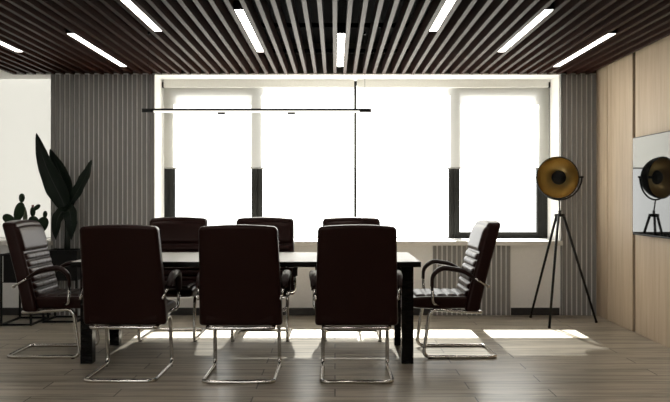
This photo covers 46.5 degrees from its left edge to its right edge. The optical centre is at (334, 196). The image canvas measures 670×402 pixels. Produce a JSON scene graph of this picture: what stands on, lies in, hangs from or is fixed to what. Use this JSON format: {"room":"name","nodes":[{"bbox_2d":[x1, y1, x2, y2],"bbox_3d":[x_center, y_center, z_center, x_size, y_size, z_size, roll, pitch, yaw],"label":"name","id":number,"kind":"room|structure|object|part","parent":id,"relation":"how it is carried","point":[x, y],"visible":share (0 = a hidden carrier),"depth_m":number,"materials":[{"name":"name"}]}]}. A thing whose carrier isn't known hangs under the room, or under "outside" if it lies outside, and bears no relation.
{"room":"office","nodes":[
{"label":"office","id":0,"kind":"room"},
{"bbox_2d":[72,252,419,261],"bbox_3d":[-0.641,0.466,6.075,2.505,0.003,0.958,0,0,0],"label":"tabletop","id":1,"kind":"object","parent":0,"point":[166,256],"depth_m":5.98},
{"bbox_2d":[0,43,595,307],"bbox_3d":[-0.530,-0.184,8.294,6.440,2.800,0.532,0,0,0],"label":"wall","id":2,"kind":"structure","parent":0,"point":[526,261],"depth_m":8.04,"materials":[{"name":"paint"}]},
{"bbox_2d":[0,79,50,238],"bbox_3d":[-3.335,-0.567,8.407,0.826,2.031,0.036,0,0,0],"label":"roller blind","id":3,"kind":"object","parent":2,"relation":"attached to","point":[25,104],"visible":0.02,"depth_m":8.39,"materials":[{"name":"white fabric"}]},
{"bbox_2d":[0,239,52,245],"bbox_3d":[-3.325,0.473,8.220,0.850,0.045,0.500,0,0,0],"label":"window sill","id":4,"kind":"structure","parent":2,"relation":"attached to","point":[3,242],"depth_m":7.97,"materials":[{"name":"white"}]},
{"bbox_2d":[51,74,154,314],"bbox_3d":[-2.388,-0.022,8.026,1.064,2.476,0.028,0,0,0],"label":"panelling","id":5,"kind":"object","parent":2,"relation":"attached to","point":[100,119],"visible":0.64,"depth_m":8.02,"materials":[{"name":"grey wood"}]},
{"bbox_2d":[3,308,559,314],"bbox_3d":[-0.720,1.179,8.033,6.060,0.075,0.015,0,0,0],"label":"baseboard","id":6,"kind":"structure","parent":2,"relation":"attached to","point":[6,311],"depth_m":8.02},
{"bbox_2d":[164,81,547,237],"bbox_3d":[0.227,-0.404,8.498,4.166,1.710,0.073,0,0,0],"label":"window","id":7,"kind":"structure","parent":2,"relation":"in","point":[169,174],"depth_m":8.47,"materials":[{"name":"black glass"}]},
{"bbox_3d":[-1.323,-0.378,8.493,0.950,1.585,0.063,0,0,0],"label":"sash","id":8,"kind":"part","parent":7,"relation":"part of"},
{"bbox_3d":[-1.323,-0.385,8.505,1.066,1.671,0.061,0,0,0],"label":"casement frame","id":9,"kind":"part","parent":7,"relation":"part of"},
{"bbox_2d":[162,80,353,168],"bbox_3d":[-0.823,-0.781,8.386,2.058,0.954,0.074,0,0,0],"label":"roller blind","id":10,"kind":"object","parent":7,"relation":"attached to","point":[191,140],"visible":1,"depth_m":8.39,"materials":[{"name":"white fabric"}]},
{"bbox_2d":[357,80,549,168],"bbox_3d":[1.271,-0.776,8.386,2.070,0.964,0.074,0,0,0],"label":"roller blind","id":11,"kind":"object","parent":7,"relation":"attached to","point":[410,124],"visible":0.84,"depth_m":8.39,"materials":[{"name":"white fabric"}]},
{"bbox_3d":[2.298,-0.737,8.365,0.008,0.886,0.007,0,0,0],"label":"pull chain","id":12,"kind":"part","parent":11,"relation":"part of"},
{"bbox_3d":[1.774,-0.385,8.505,1.072,1.671,0.061,0,0,0],"label":"casement frame","id":13,"kind":"part","parent":7,"relation":"part of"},
{"bbox_3d":[1.774,-0.378,8.493,0.956,1.585,0.063,0,0,0],"label":"sash","id":14,"kind":"part","parent":7,"relation":"part of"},
{"bbox_2d":[294,239,562,245],"bbox_3d":[0.227,0.473,8.220,4.206,0.045,0.500,0,0,0],"label":"window sill","id":15,"kind":"structure","parent":2,"relation":"attached to","point":[297,242],"depth_m":7.97,"materials":[{"name":"white"}]},
{"bbox_2d":[432,246,510,314],"bbox_3d":[1.405,0.859,8.027,0.810,0.715,0.025,0,0,0],"label":"radiator","id":16,"kind":"object","parent":2,"relation":"attached to","point":[496,299],"visible":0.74,"depth_m":8.02,"materials":[{"name":"grey metal"}]},
{"bbox_2d":[560,74,595,314],"bbox_3d":[2.505,-0.022,8.026,0.370,2.476,0.028,0,0,0],"label":"panelling","id":17,"kind":"object","parent":2,"relation":"attached to","point":[577,92],"visible":0.85,"depth_m":8.02,"materials":[{"name":"grey wood"}]},
{"bbox_3d":[2.326,-0.022,8.020,0.012,2.476,0.016,0,0,0],"label":"edge trim","id":18,"kind":"part","parent":17,"relation":"part of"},
{"bbox_2d":[0,315,669,401],"bbox_3d":[-0.530,1.276,3.480,6.840,0.120,10.160,0,0,0],"label":"floor","id":19,"kind":"structure","parent":0,"point":[578,358],"depth_m":5.70,"materials":[{"name":"brown wood"}]},
{"bbox_2d":[0,253,48,325],"bbox_3d":[-3.010,0.876,7.580,0.298,0.680,0.458,0,0,0],"label":"plant stand","id":20,"kind":"object","parent":19,"relation":"on","point":[30,317],"visible":0.49,"depth_m":7.37,"materials":[{"name":"black metal"}]},
{"bbox_3d":[-3.150,0.876,7.360,0.018,0.680,0.018,0,0,0],"label":"leg","id":21,"kind":"part","parent":20,"relation":"part of","materials":[{"name":"black metal"}]},
{"bbox_2d":[3,256,16,281],"bbox_3d":[-3.010,0.679,7.580,0.256,0.250,0.406,0,0,0],"label":"planter box","id":22,"kind":"object","parent":20,"relation":"on","point":[8,271],"visible":0.2,"depth_m":7.38,"materials":[{"name":"black metal"}]},
{"bbox_2d":[2,193,24,221],"bbox_3d":[-3.064,0.285,7.440,0.215,0.638,0.044,0,0,0],"label":"prickly pear cactus","id":23,"kind":"object","parent":22,"relation":"on","point":[19,210],"visible":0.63,"depth_m":7.43,"materials":[{"name":"green plant"}]},
{"bbox_2d":[23,207,27,219],"bbox_3d":[-3.053,0.346,7.630,0.093,0.495,0.052,0,0,0],"label":"cactus","id":24,"kind":"object","parent":22,"relation":"on","point":[25,217],"visible":0.11,"depth_m":7.62,"materials":[{"name":"green plant"}]},
{"bbox_2d":[28,204,48,230],"bbox_3d":[-2.942,0.337,7.730,0.208,0.533,0.059,0,0,0],"label":"prickly pear cactus","id":25,"kind":"object","parent":22,"relation":"on","point":[43,221],"visible":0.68,"depth_m":7.71,"materials":[{"name":"green plant"}]},
{"bbox_3d":[-3.150,0.876,7.800,0.018,0.680,0.018,0,0,0],"label":"leg","id":26,"kind":"part","parent":20,"relation":"part of","materials":[{"name":"black metal"}]},
{"bbox_3d":[-3.010,1.205,7.580,0.296,0.018,0.456,0,0,0],"label":"frame","id":27,"kind":"part","parent":20,"relation":"part of","materials":[{"name":"black metal"}]},
{"bbox_2d":[2,220,99,358],"bbox_3d":[-2.155,0.698,6.100,0.720,1.036,0.648,0,0,0],"label":"chair","id":28,"kind":"object","parent":19,"relation":"on","point":[34,270],"visible":0.83,"depth_m":5.86,"materials":[{"name":"leather"}]},
{"bbox_3d":[-2.373,0.520,6.100,0.285,0.681,0.558,0,0,0],"label":"backrest","id":29,"kind":"part","parent":28,"relation":"part of","materials":[{"name":"red leather"}]},
{"bbox_3d":[-2.130,0.588,5.808,0.334,0.157,0.064,0,0,0],"label":"armrest","id":30,"kind":"part","parent":28,"relation":"part of","materials":[{"name":"leather"}]},
{"bbox_3d":[-2.197,1.025,6.100,0.572,0.382,0.490,0,0,0],"label":"cantilever frame","id":31,"kind":"part","parent":28,"relation":"part of","materials":[{"name":"silver metal"}]},
{"bbox_3d":[-2.075,0.792,6.100,0.560,0.099,0.486,0,0,0],"label":"seat","id":32,"kind":"part","parent":28,"relation":"part of","materials":[{"name":"red leather"}]},
{"bbox_3d":[-2.005,0.738,5.832,0.095,0.166,0.027,0,0,45],"label":"post","id":33,"kind":"part","parent":28,"relation":"part of","materials":[{"name":"silver metal"}]},
{"bbox_3d":[-2.130,0.588,6.392,0.334,0.157,0.064,0,0,0],"label":"armrest","id":34,"kind":"part","parent":28,"relation":"part of","materials":[{"name":"leather"}]},
{"bbox_2d":[42,248,80,322],"bbox_3d":[-2.660,0.866,7.700,0.338,0.700,0.338,0,0,0],"label":"plant stand","id":35,"kind":"object","parent":19,"relation":"on","point":[44,320],"visible":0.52,"depth_m":7.53,"materials":[{"name":"black metal"}]},
{"bbox_3d":[-2.660,1.205,7.700,0.336,0.018,0.336,0,0,0],"label":"frame","id":36,"kind":"part","parent":35,"relation":"part of","materials":[{"name":"black metal"}]},
{"bbox_2d":[35,133,91,279],"bbox_3d":[-2.666,0.087,7.700,0.558,1.435,0.286,0,0,0],"label":"potted plant","id":37,"kind":"object","parent":35,"relation":"on","point":[56,180],"visible":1,"depth_m":7.66,"materials":[{"name":"green plant"}]},
{"bbox_3d":[-2.660,0.661,7.700,0.286,0.285,0.286,0,0,0],"label":"planter","id":38,"kind":"part","parent":37,"relation":"part of","materials":[{"name":"black metal"}]},
{"bbox_3d":[-2.660,0.527,7.700,0.336,0.018,0.336,0,0,0],"label":"frame","id":39,"kind":"part","parent":35,"relation":"part of","materials":[{"name":"black metal"}]},
{"bbox_3d":[-2.500,0.866,7.540,0.018,0.700,0.018,0,0,0],"label":"leg","id":40,"kind":"part","parent":35,"relation":"part of","materials":[{"name":"black metal"}]},
{"bbox_2d":[79,224,181,382],"bbox_3d":[-1.413,0.698,5.415,0.648,1.036,0.720,0,0,0],"label":"chair","id":41,"kind":"object","parent":19,"relation":"on","point":[123,283],"visible":1,"depth_m":5.16,"materials":[{"name":"brown leather"}]},
{"bbox_3d":[-1.413,0.520,5.197,0.558,0.681,0.285,0,0,0],"label":"backrest","id":42,"kind":"part","parent":41,"relation":"part of","materials":[{"name":"red leather"}]},
{"bbox_3d":[-1.413,1.025,5.373,0.490,0.382,0.572,0,0,0],"label":"cantilever frame","id":43,"kind":"part","parent":41,"relation":"part of","materials":[{"name":"silver metal"}]},
{"bbox_3d":[-1.413,0.792,5.495,0.486,0.099,0.560,0,0,0],"label":"seat","id":44,"kind":"part","parent":41,"relation":"part of","materials":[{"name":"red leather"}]},
{"bbox_3d":[-1.121,0.588,5.440,0.064,0.157,0.334,0,0,0],"label":"armrest","id":45,"kind":"part","parent":41,"relation":"part of","materials":[{"name":"leather"}]},
{"bbox_3d":[-1.145,0.738,5.565,0.027,0.166,0.095,0,0,45],"label":"post","id":46,"kind":"part","parent":41,"relation":"part of","materials":[{"name":"silver metal"}]},
{"bbox_2d":[137,217,207,341],"bbox_3d":[-1.410,0.698,6.760,0.648,1.036,0.720,0,0,0],"label":"chair","id":47,"kind":"object","parent":19,"relation":"on","point":[178,234],"visible":0.38,"depth_m":6.94,"materials":[{"name":"leather"}]},
{"bbox_3d":[-1.410,1.025,6.802,0.490,0.382,0.572,0,0,0],"label":"cantilever frame","id":48,"kind":"part","parent":47,"relation":"part of","materials":[{"name":"silver metal"}]},
{"bbox_3d":[-1.410,0.520,6.978,0.558,0.681,0.285,0,0,0],"label":"backrest","id":49,"kind":"part","parent":47,"relation":"part of","materials":[{"name":"red leather"}]},
{"bbox_3d":[-1.410,0.792,6.680,0.486,0.099,0.560,0,0,0],"label":"seat","id":50,"kind":"part","parent":47,"relation":"part of","materials":[{"name":"red leather"}]},
{"bbox_2d":[196,224,291,383],"bbox_3d":[-0.630,0.698,5.385,0.648,1.036,0.720,0,0,0],"label":"chair","id":51,"kind":"object","parent":19,"relation":"on","point":[239,283],"visible":1,"depth_m":5.12,"materials":[{"name":"leather"}]},
{"bbox_3d":[-0.922,0.588,5.410,0.064,0.157,0.334,0,0,0],"label":"armrest","id":52,"kind":"part","parent":51,"relation":"part of","materials":[{"name":"leather"}]},
{"bbox_3d":[-0.630,0.792,5.465,0.486,0.099,0.560,0,0,0],"label":"seat","id":53,"kind":"part","parent":51,"relation":"part of","materials":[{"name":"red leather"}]},
{"bbox_3d":[-0.630,0.520,5.167,0.558,0.681,0.285,0,0,0],"label":"backrest","id":54,"kind":"part","parent":51,"relation":"part of","materials":[{"name":"red leather"}]},
{"bbox_3d":[-0.630,1.025,5.343,0.490,0.382,0.572,0,0,0],"label":"cantilever frame","id":55,"kind":"part","parent":51,"relation":"part of","materials":[{"name":"silver metal"}]},
{"bbox_3d":[-0.362,0.738,5.535,0.027,0.166,0.095,0,0,45],"label":"post","id":56,"kind":"part","parent":51,"relation":"part of","materials":[{"name":"silver metal"}]},
{"bbox_3d":[-0.338,0.588,5.410,0.064,0.157,0.334,0,0,0],"label":"armrest","id":57,"kind":"part","parent":51,"relation":"part of","materials":[{"name":"leather"}]},
{"bbox_2d":[70,252,420,363],"bbox_3d":[-0.641,0.840,6.075,2.517,0.752,0.970,0,0,0],"label":"conference table","id":58,"kind":"object","parent":19,"relation":"on","point":[404,330],"visible":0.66,"depth_m":5.68,"materials":[{"name":"black paint"}]},
{"bbox_3d":[-1.812,0.860,5.723,0.086,0.712,0.086,0,0,0],"label":"leg","id":59,"kind":"part","parent":58,"relation":"part of","materials":[{"name":"black paint"}]},
{"bbox_3d":[-1.812,0.860,6.427,0.086,0.712,0.086,0,0,0],"label":"leg","id":60,"kind":"part","parent":58,"relation":"part of","materials":[{"name":"black paint"}]},
{"bbox_3d":[0.529,0.860,6.427,0.086,0.712,0.086,0,0,0],"label":"leg","id":61,"kind":"part","parent":58,"relation":"part of","materials":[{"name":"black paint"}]},
{"bbox_3d":[0.529,0.860,5.723,0.086,0.712,0.086,0,0,0],"label":"leg","id":62,"kind":"part","parent":58,"relation":"part of","materials":[{"name":"black paint"}]},
{"bbox_2d":[230,217,297,341],"bbox_3d":[-0.630,0.698,6.760,0.648,1.036,0.720,0,0,0],"label":"chair","id":63,"kind":"object","parent":19,"relation":"on","point":[285,226],"visible":0.16,"depth_m":6.95,"materials":[{"name":"leather"}]},
{"bbox_3d":[-0.630,1.025,6.802,0.490,0.382,0.572,0,0,0],"label":"cantilever frame","id":64,"kind":"part","parent":63,"relation":"part of","materials":[{"name":"silver metal"}]},
{"bbox_3d":[-0.630,0.520,6.978,0.558,0.681,0.285,0,0,0],"label":"backrest","id":65,"kind":"part","parent":63,"relation":"part of","materials":[{"name":"red leather"}]},
{"bbox_3d":[-0.362,0.738,6.610,0.027,0.166,0.095,0,0,-45],"label":"post","id":66,"kind":"part","parent":63,"relation":"part of","materials":[{"name":"silver metal"}]},
{"bbox_3d":[-0.338,0.588,6.735,0.064,0.157,0.334,0,0,0],"label":"armrest","id":67,"kind":"part","parent":63,"relation":"part of","materials":[{"name":"leather"}]},
{"bbox_2d":[315,217,381,341],"bbox_3d":[0.147,0.698,6.760,0.648,1.036,0.720,0,0,0],"label":"chair","id":68,"kind":"object","parent":19,"relation":"on","point":[334,220],"visible":0.04,"depth_m":7.00,"materials":[{"name":"leather"}]},
{"bbox_3d":[0.147,0.520,6.978,0.558,0.681,0.285,0,0,0],"label":"backrest","id":69,"kind":"part","parent":68,"relation":"part of","materials":[{"name":"red leather"}]},
{"bbox_3d":[0.147,1.025,6.802,0.490,0.382,0.572,0,0,0],"label":"cantilever frame","id":70,"kind":"part","parent":68,"relation":"part of","materials":[{"name":"silver metal"}]},
{"bbox_2d":[309,224,402,383],"bbox_3d":[0.144,0.698,5.385,0.648,1.036,0.720,0,0,0],"label":"chair","id":71,"kind":"object","parent":19,"relation":"on","point":[356,282],"visible":1,"depth_m":5.12,"materials":[{"name":"leather"}]},
{"bbox_3d":[-0.148,0.588,5.410,0.064,0.157,0.334,0,0,0],"label":"armrest","id":72,"kind":"part","parent":71,"relation":"part of","materials":[{"name":"leather"}]},
{"bbox_3d":[0.144,0.792,5.465,0.486,0.099,0.560,0,0,0],"label":"seat","id":73,"kind":"part","parent":71,"relation":"part of","materials":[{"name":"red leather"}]},
{"bbox_3d":[0.144,0.520,5.167,0.558,0.681,0.285,0,0,0],"label":"backrest","id":74,"kind":"part","parent":71,"relation":"part of","materials":[{"name":"red leather"}]},
{"bbox_3d":[0.144,1.025,5.343,0.490,0.382,0.572,0,0,0],"label":"cantilever frame","id":75,"kind":"part","parent":71,"relation":"part of","materials":[{"name":"silver metal"}]},
{"bbox_3d":[0.436,0.588,5.410,0.064,0.157,0.334,0,0,0],"label":"armrest","id":76,"kind":"part","parent":71,"relation":"part of","materials":[{"name":"leather"}]},
{"bbox_2d":[414,220,500,358],"bbox_3d":[0.900,0.698,6.100,0.720,1.036,0.648,0,0,0],"label":"chair","id":77,"kind":"object","parent":19,"relation":"on","point":[467,295],"visible":0.99,"depth_m":5.86,"materials":[{"name":"leather"}]},
{"bbox_3d":[0.750,0.738,6.368,0.095,0.166,0.027,0,0,45],"label":"post","id":78,"kind":"part","parent":77,"relation":"part of","materials":[{"name":"silver metal"}]},
{"bbox_3d":[0.750,0.738,5.832,0.095,0.166,0.027,0,0,-45],"label":"post","id":79,"kind":"part","parent":77,"relation":"part of","materials":[{"name":"silver metal"}]},
{"bbox_3d":[0.820,0.792,6.100,0.560,0.099,0.486,0,0,0],"label":"seat","id":80,"kind":"part","parent":77,"relation":"part of","materials":[{"name":"red leather"}]},
{"bbox_3d":[0.875,0.588,6.392,0.334,0.157,0.064,0,0,0],"label":"armrest","id":81,"kind":"part","parent":77,"relation":"part of","materials":[{"name":"leather"}]},
{"bbox_3d":[0.875,0.588,5.808,0.334,0.157,0.064,0,0,0],"label":"armrest","id":82,"kind":"part","parent":77,"relation":"part of","materials":[{"name":"leather"}]},
{"bbox_3d":[0.942,1.025,6.100,0.572,0.382,0.490,0,0,0],"label":"cantilever frame","id":83,"kind":"part","parent":77,"relation":"part of","materials":[{"name":"silver metal"}]},
{"bbox_3d":[1.118,0.520,6.100,0.285,0.681,0.558,0,0,0],"label":"backrest","id":84,"kind":"part","parent":77,"relation":"part of","materials":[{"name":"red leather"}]},
{"bbox_2d":[529,156,597,327],"bbox_3d":[2.239,0.415,7.550,0.600,1.602,0.648,0,0,0],"label":"floor lamp","id":85,"kind":"object","parent":19,"relation":"on","point":[557,178],"visible":1,"depth_m":7.52,"materials":[{"name":"black metal"}]},
{"bbox_3d":[2.061,0.686,7.705,0.026,1.039,0.378,0,0,-29],"label":"leg","id":86,"kind":"part","parent":85,"relation":"part of","materials":[{"name":"black metal"}]},
{"bbox_3d":[2.069,0.686,7.365,0.026,1.038,0.317,0,0,32],"label":"leg","id":87,"kind":"part","parent":85,"relation":"part of","materials":[{"name":"black metal"}]},
{"bbox_3d":[2.362,0.686,7.530,0.348,1.038,0.025,0,0,-3],"label":"leg","id":88,"kind":"part","parent":85,"relation":"part of","materials":[{"name":"black metal"}]},
{"bbox_2d":[0,0,669,74],"bbox_3d":[-0.530,-1.472,3.580,6.840,0.424,9.960,0,0,0],"label":"ceiling","id":89,"kind":"structure","parent":0,"point":[196,35],"depth_m":6.28,"materials":[{"name":"brown wood"}]},
{"bbox_2d":[0,41,21,51],"bbox_3d":[-2.743,-1.294,6.025,0.063,0.061,1.536,0,0,0],"label":"ceiling light","id":90,"kind":"object","parent":89,"relation":"attached to","point":[1,43],"visible":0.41,"depth_m":6.59,"materials":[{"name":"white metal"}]},
{"bbox_2d":[66,29,126,66],"bbox_3d":[-2.045,-1.294,6.795,0.063,0.061,1.536,0,0,0],"label":"ceiling light","id":91,"kind":"object","parent":89,"relation":"attached to","point":[68,32],"visible":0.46,"depth_m":6.59,"materials":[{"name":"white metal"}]},
{"bbox_2d":[121,0,161,30],"bbox_3d":[-1.347,-1.294,5.175,0.063,0.061,1.536,0,0,0],"label":"ceiling light","id":92,"kind":"object","parent":89,"relation":"attached to","point":[128,3],"visible":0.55,"depth_m":5.40,"materials":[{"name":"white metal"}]},
{"bbox_2d":[234,1,263,51],"bbox_3d":[-0.649,-1.294,6.025,0.063,0.061,1.536,0,0,0],"label":"ceiling light","id":93,"kind":"object","parent":89,"relation":"attached to","point":[238,8],"visible":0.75,"depth_m":5.75,"materials":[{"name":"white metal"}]},
{"bbox_2d":[142,32,370,113],"bbox_3d":[-0.609,-0.964,6.070,1.782,0.640,0.030,0,0,0],"label":"pendant light","id":94,"kind":"object","parent":89,"relation":"hanging from","point":[218,111],"visible":1,"depth_m":6.06,"materials":[{"name":"black metal"}]},
{"bbox_2d":[154,111,359,112],"bbox_3d":[-0.609,-0.664,6.070,1.602,0.014,0.024,0,0,0],"label":"diffuser","id":95,"kind":"object","parent":94,"relation":"attached to","point":[154,111],"depth_m":6.06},
{"bbox_2d":[337,26,344,66],"bbox_3d":[0.049,-1.294,6.795,0.063,0.061,1.536,0,0,0],"label":"ceiling light","id":96,"kind":"object","parent":89,"relation":"attached to","point":[340,29],"visible":0.92,"depth_m":6.50,"materials":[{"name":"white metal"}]},
{"bbox_2d":[429,0,455,30],"bbox_3d":[0.747,-1.294,5.175,0.063,0.061,1.536,0,0,0],"label":"ceiling light","id":97,"kind":"object","parent":89,"relation":"attached to","point":[448,4],"visible":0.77,"depth_m":5.40,"materials":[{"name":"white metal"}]},
{"bbox_2d":[498,2,553,51],"bbox_3d":[1.445,-1.294,6.025,0.063,0.061,1.536,0,0,0],"label":"ceiling light","id":98,"kind":"object","parent":89,"relation":"attached to","point":[550,8],"visible":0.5,"depth_m":5.82,"materials":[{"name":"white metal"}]},
{"bbox_2d":[553,29,615,66],"bbox_3d":[2.143,-1.294,6.795,0.063,0.061,1.536,0,0,0],"label":"ceiling light","id":99,"kind":"object","parent":89,"relation":"attached to","point":[612,33],"visible":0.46,"depth_m":6.64,"materials":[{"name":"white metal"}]},
{"bbox_2d":[596,35,669,347],"bbox_3d":[2.790,-0.184,3.580,0.200,2.800,9.960,0,0,0],"label":"wall","id":100,"kind":"structure","parent":0,"point":[633,91],"depth_m":7.12,"materials":[{"name":"brown wood"}]},
{"bbox_3d":[2.705,-0.087,7.881,0.030,2.606,0.318,0,0,0],"label":"oak panel","id":101,"kind":"part","parent":100,"relation":"part of","materials":[{"name":"beige wood"}]},
{"bbox_3d":[2.705,-0.087,7.378,0.030,2.606,0.647,0,0,0],"label":"oak panel","id":102,"kind":"part","parent":100,"relation":"part of","materials":[{"name":"beige wood"}]},
{"bbox_2d":[633,131,669,238],"bbox_3d":[2.655,-0.095,6.120,0.070,0.852,1.500,0,0,0],"label":"television","id":103,"kind":"object","parent":100,"relation":"attached to","point":[651,153],"visible":1,"depth_m":6.43,"materials":[{"name":"black glass"}]},
{"bbox_3d":[2.705,-0.087,6.143,0.030,2.606,1.685,0,0,0],"label":"oak panel","id":104,"kind":"part","parent":100,"relation":"part of","materials":[{"name":"beige wood"}]}
]}

